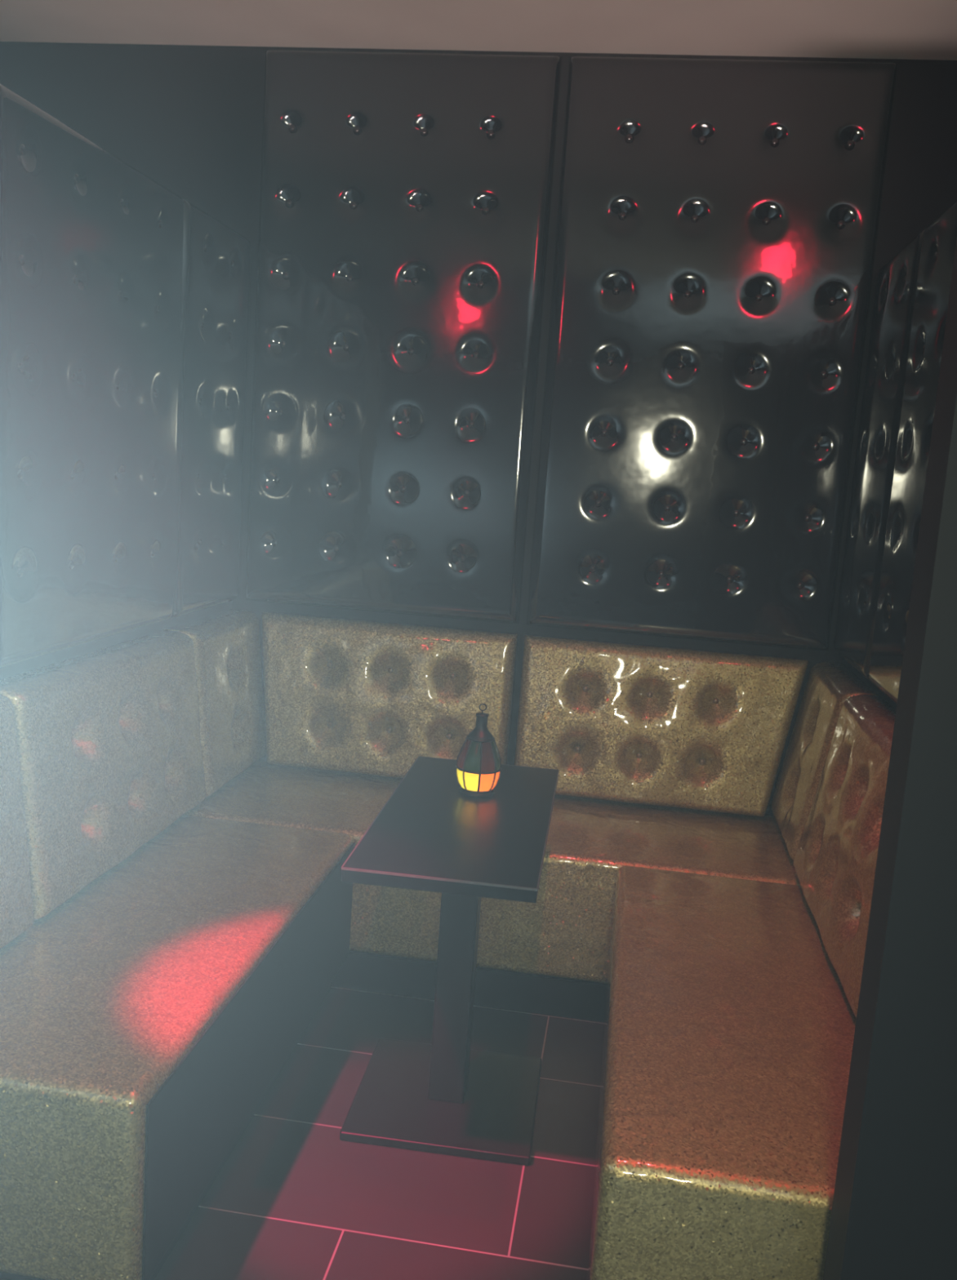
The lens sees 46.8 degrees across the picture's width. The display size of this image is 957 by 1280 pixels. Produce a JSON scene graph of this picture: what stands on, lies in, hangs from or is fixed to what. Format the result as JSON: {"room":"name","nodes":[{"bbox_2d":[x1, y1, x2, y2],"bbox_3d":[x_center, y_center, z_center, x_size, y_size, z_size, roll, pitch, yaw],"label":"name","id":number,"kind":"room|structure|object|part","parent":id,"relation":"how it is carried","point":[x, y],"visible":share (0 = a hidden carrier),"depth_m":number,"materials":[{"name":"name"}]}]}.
{"room":"entertainment venue","nodes":[
{"label":"entertainment venue","id":0,"kind":"room"},
{"bbox_2d":[0,600,232,679],"bbox_3d":[-0.931,-0.072,2.512,0.095,1.990,1.840,5,9,7],"label":"wall","id":1,"kind":"structure","parent":0,"point":[22,667],"depth_m":2.59,"materials":[{"name":"black paint"}]},
{"bbox_2d":[0,84,183,667],"bbox_3d":[-0.832,-0.519,2.412,0.044,1.065,0.838,5,9,7],"label":"wall panel","id":2,"kind":"object","parent":1,"relation":"attached to","point":[91,244],"visible":1,"depth_m":2.30,"materials":[{"name":"black plastic"}]},
{"bbox_2d":[169,199,250,618],"bbox_3d":[-0.738,-0.612,3.065,0.044,1.065,0.465,5,9,7],"label":"wall panel","id":3,"kind":"object","parent":1,"relation":"attached to","point":[215,272],"visible":0.96,"depth_m":3.00,"materials":[{"name":"black plastic"}]},
{"bbox_2d":[154,986,603,1279],"bbox_3d":[-0.577,1.444,-0.324,7.200,0.100,7.800,5,9,7],"label":"floor","id":4,"kind":"structure","parent":0,"point":[292,1199],"depth_m":2.13,"materials":[{"name":"tile"}]},
{"bbox_2d":[0,814,355,1279],"bbox_3d":[-0.691,0.768,2.288,0.558,0.432,1.252,5,9,7],"label":"bench","id":5,"kind":"object","parent":4,"relation":"on","point":[148,1018],"visible":0.85,"depth_m":1.91,"materials":[{"name":"gold metal"}]},
{"bbox_2d":[0,693,34,949],"bbox_3d":[-0.928,0.357,1.877,0.149,0.460,0.458,5,9,7],"label":"backrest cushion","id":6,"kind":"object","parent":5,"relation":"on","point":[16,907],"visible":1,"depth_m":2.02,"materials":[{"name":"gold metal"}]},
{"bbox_2d":[0,630,205,920],"bbox_3d":[-0.834,0.265,2.524,0.151,0.460,0.838,5,9,7],"label":"backrest cushion","id":7,"kind":"object","parent":5,"relation":"on","point":[110,757],"visible":0.99,"depth_m":2.38,"materials":[{"name":"gold metal"}]},
{"bbox_3d":[-0.414,0.752,2.254,0.004,0.303,1.219,5,9,7],"label":"panel","id":8,"kind":"part","parent":5,"relation":"part of","materials":[{"name":"black paint"}]},
{"bbox_2d":[339,755,559,1165],"bbox_3d":[-0.045,0.685,2.374,0.390,0.660,0.802,5,9,6],"label":"table","id":9,"kind":"object","parent":4,"relation":"on","point":[446,1096],"visible":0.98,"depth_m":2.32,"materials":[{"name":"black laminate"}]},
{"bbox_3d":[-0.068,1.000,2.422,0.390,0.020,0.390,5,9,6],"label":"plate","id":10,"kind":"part","parent":9,"relation":"part of","materials":[{"name":"black metal"}]},
{"bbox_2d":[455,703,501,798],"bbox_3d":[0.003,0.240,2.442,0.102,0.204,0.102,3,9,-4],"label":"lantern","id":11,"kind":"object","parent":9,"relation":"on","point":[478,761],"visible":1,"depth_m":2.42,"materials":[{"name":"black"}]},
{"bbox_3d":[-0.038,0.306,2.434,0.017,0.046,0.034,0,10,-27],"label":"glass pane","id":12,"kind":"part","parent":11,"relation":"part of","materials":[{"name":"yellow glass"}]},
{"bbox_3d":[-0.031,0.249,2.426,0.022,0.065,0.034,0,10,-27],"label":"glass pane","id":13,"kind":"part","parent":11,"relation":"part of","materials":[{"name":"red glass"}]},
{"bbox_3d":[-0.015,0.311,2.414,0.034,0.046,0.017,7,9,18],"label":"glass pane","id":14,"kind":"part","parent":11,"relation":"part of","materials":[{"name":"yellow glass"}]},
{"bbox_3d":[-0.010,0.253,2.408,0.034,0.065,0.022,7,9,18],"label":"glass pane","id":15,"kind":"part","parent":11,"relation":"part of","materials":[{"name":"green"}]},
{"bbox_3d":[0.001,0.273,2.446,0.102,0.120,0.102,3,9,-4],"label":"frame","id":16,"kind":"part","parent":11,"relation":"part of","materials":[{"name":"grey metal"}]},
{"bbox_3d":[0.016,0.313,2.416,0.034,0.046,0.017,0,10,-27],"label":"glass pane","id":17,"kind":"part","parent":11,"relation":"part of","materials":[{"name":"orange glass"}]},
{"bbox_3d":[0.019,0.255,2.410,0.034,0.065,0.022,0,10,-27],"label":"glass pane","id":18,"kind":"part","parent":11,"relation":"part of","materials":[{"name":"red glass"}]},
{"bbox_3d":[0.036,0.311,2.439,0.017,0.046,0.034,7,9,18],"label":"glass pane","id":19,"kind":"part","parent":11,"relation":"part of","materials":[{"name":"orange glass"}]},
{"bbox_3d":[0.038,0.253,2.431,0.022,0.065,0.034,7,9,18],"label":"glass pane","id":20,"kind":"part","parent":11,"relation":"part of","materials":[{"name":"green"}]},
{"bbox_2d":[184,760,799,1022],"bbox_3d":[0.052,0.696,3.105,1.800,0.432,0.572,5,9,7],"label":"bench","id":21,"kind":"object","parent":4,"relation":"on","point":[548,956],"visible":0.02,"depth_m":2.86,"materials":[{"name":"beige leather"}]},
{"bbox_2d":[164,608,266,797],"bbox_3d":[-0.741,0.171,3.189,0.145,0.460,0.490,5,9,7],"label":"backrest cushion","id":22,"kind":"object","parent":21,"relation":"on","point":[227,643],"visible":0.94,"depth_m":3.12,"materials":[{"name":"gold metal"}]},
{"bbox_2d":[262,610,518,778],"bbox_3d":[-0.293,0.181,3.327,0.785,0.460,0.128,5,9,7],"label":"backrest cushion","id":23,"kind":"object","parent":21,"relation":"on","point":[342,695],"visible":0.91,"depth_m":3.29,"materials":[{"name":"gold metal"}]},
{"bbox_2d":[513,634,808,817],"bbox_3d":[0.521,0.254,3.220,0.819,0.460,0.128,5,9,7],"label":"backrest cushion","id":24,"kind":"object","parent":21,"relation":"on","point":[670,726],"visible":0.98,"depth_m":3.19,"materials":[{"name":"gold metal"}]},
{"bbox_2d":[769,661,878,861],"bbox_3d":[0.911,0.319,2.972,0.161,0.460,0.490,5,9,7],"label":"backrest cushion","id":25,"kind":"object","parent":21,"relation":"on","point":[828,685],"visible":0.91,"depth_m":2.91,"materials":[{"name":"beige leather"}]},
{"bbox_2d":[587,866,856,1279],"bbox_3d":[0.527,0.877,2.135,0.577,0.432,1.239,5,9,7],"label":"bench","id":26,"kind":"object","parent":4,"relation":"on","point":[729,1024],"visible":0.84,"depth_m":1.76,"materials":[{"name":"gold metal"}]},
{"bbox_2d":[792,694,895,1017],"bbox_3d":[0.812,0.413,2.308,0.168,0.460,0.838,5,9,7],"label":"backrest cushion","id":27,"kind":"object","parent":26,"relation":"on","point":[834,862],"visible":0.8,"depth_m":2.32,"materials":[{"name":"beige leather"}]},
{"bbox_2d":[0,41,956,815],"bbox_3d":[0.066,-0.398,3.311,7.200,2.730,0.100,5,9,7],"label":"wall","id":28,"kind":"structure","parent":0,"point":[188,117],"depth_m":3.23,"materials":[{"name":"black paint"}]},
{"bbox_2d":[245,50,561,623],"bbox_3d":[-0.247,-0.866,3.214,0.850,1.590,0.044,5,9,7],"label":"wall panel","id":29,"kind":"object","parent":28,"relation":"attached to","point":[405,203],"visible":1,"depth_m":3.19,"materials":[{"name":"black plastic"}]},
{"bbox_2d":[526,56,897,651],"bbox_3d":[0.626,-0.788,3.099,0.874,1.590,0.044,5,9,7],"label":"wall panel","id":30,"kind":"object","parent":28,"relation":"attached to","point":[717,220],"visible":1,"depth_m":3.08,"materials":[{"name":"black plastic"}]},
{"bbox_2d":[0,0,956,60],"bbox_3d":[-0.396,-1.149,-0.718,7.200,0.103,7.800,5,9,7],"label":"ceiling","id":31,"kind":"structure","parent":0,"point":[900,29],"depth_m":2.91,"materials":[{"name":"white paint"}]},
{"bbox_2d":[840,657,896,710],"bbox_3d":[0.970,0.099,2.262,0.095,1.990,1.840,5,9,7],"label":"wall","id":32,"kind":"structure","parent":0,"point":[867,682],"depth_m":2.79,"materials":[{"name":"black paint"}]},
{"bbox_2d":[833,230,924,679],"bbox_3d":[1.022,-0.454,2.833,0.044,1.065,0.465,5,9,7],"label":"wall panel","id":33,"kind":"object","parent":32,"relation":"attached to","point":[896,279],"visible":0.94,"depth_m":2.76,"materials":[{"name":"black plastic"}]},
{"bbox_2d":[868,200,956,703],"bbox_3d":[0.928,-0.361,2.181,0.044,1.065,0.838,5,9,7],"label":"wall panel","id":34,"kind":"object","parent":32,"relation":"attached to","point":[939,237],"visible":0.58,"depth_m":2.40,"materials":[{"name":"black plastic"}]},
{"bbox_2d":[822,238,956,1279],"bbox_3d":[0.742,0.234,1.265,0.521,1.990,0.085,5,9,7],"label":"wall","id":35,"kind":"structure","parent":0,"point":[893,1216],"depth_m":1.29,"materials":[{"name":"black paint"}]}
]}

